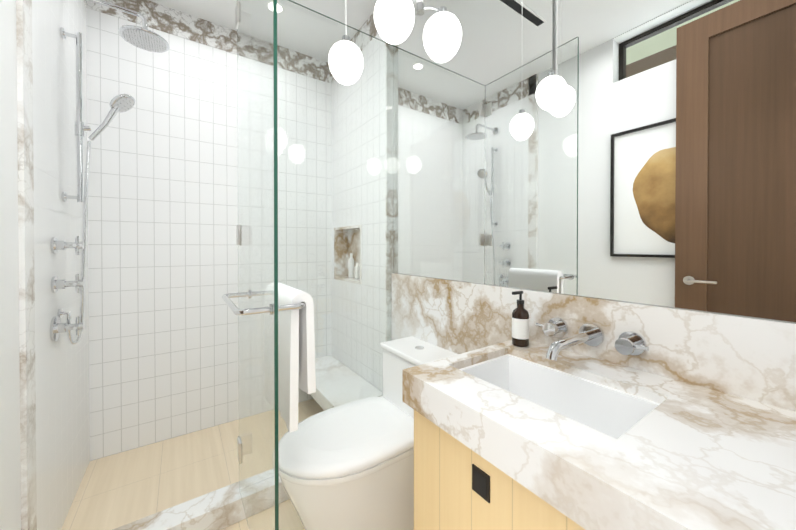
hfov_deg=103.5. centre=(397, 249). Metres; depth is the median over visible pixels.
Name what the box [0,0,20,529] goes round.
wall
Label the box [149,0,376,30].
ceiling
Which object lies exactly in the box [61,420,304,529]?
floor
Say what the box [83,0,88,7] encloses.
trim
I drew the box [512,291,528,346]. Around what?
soap bottle
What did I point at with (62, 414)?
shower wall tile
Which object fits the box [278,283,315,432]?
towel
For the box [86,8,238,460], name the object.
shower wall tile
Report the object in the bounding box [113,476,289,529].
sill
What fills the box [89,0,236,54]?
trim
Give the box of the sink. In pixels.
[459,354,659,438]
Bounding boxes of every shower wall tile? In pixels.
[32,0,89,529]
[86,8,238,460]
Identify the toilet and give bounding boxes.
[278,336,457,529]
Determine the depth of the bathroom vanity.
0.62 m
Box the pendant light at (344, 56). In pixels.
[328,11,362,84]
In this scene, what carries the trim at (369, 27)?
attached to the wall
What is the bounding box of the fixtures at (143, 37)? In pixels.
[50,0,169,343]
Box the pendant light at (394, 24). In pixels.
[360,0,461,67]
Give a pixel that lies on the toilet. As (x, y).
(349, 466)
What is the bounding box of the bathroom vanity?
[402,317,795,529]
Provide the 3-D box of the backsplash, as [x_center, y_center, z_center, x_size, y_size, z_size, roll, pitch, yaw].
[0.463,0.675,1.184,0.019,1.050,1.741,0,1,-35]
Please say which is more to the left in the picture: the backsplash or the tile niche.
the tile niche
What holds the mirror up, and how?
attached to the wall
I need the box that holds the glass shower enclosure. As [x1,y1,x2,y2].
[222,0,392,529]
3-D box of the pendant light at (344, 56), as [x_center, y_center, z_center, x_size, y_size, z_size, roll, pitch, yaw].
[-0.193,-1.057,1.166,0.127,0.884,0.127,0,1,-35]
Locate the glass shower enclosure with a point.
(314, 242)
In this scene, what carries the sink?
in the bathroom vanity
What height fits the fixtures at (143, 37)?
1.586 m
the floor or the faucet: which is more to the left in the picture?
the floor
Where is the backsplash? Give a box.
[391,273,795,411]
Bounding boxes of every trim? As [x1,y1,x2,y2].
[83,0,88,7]
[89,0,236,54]
[359,12,377,36]
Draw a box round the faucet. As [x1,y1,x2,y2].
[535,317,648,360]
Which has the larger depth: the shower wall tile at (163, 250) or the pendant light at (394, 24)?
the shower wall tile at (163, 250)
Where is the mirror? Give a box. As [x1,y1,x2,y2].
[393,0,795,322]
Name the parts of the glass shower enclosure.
door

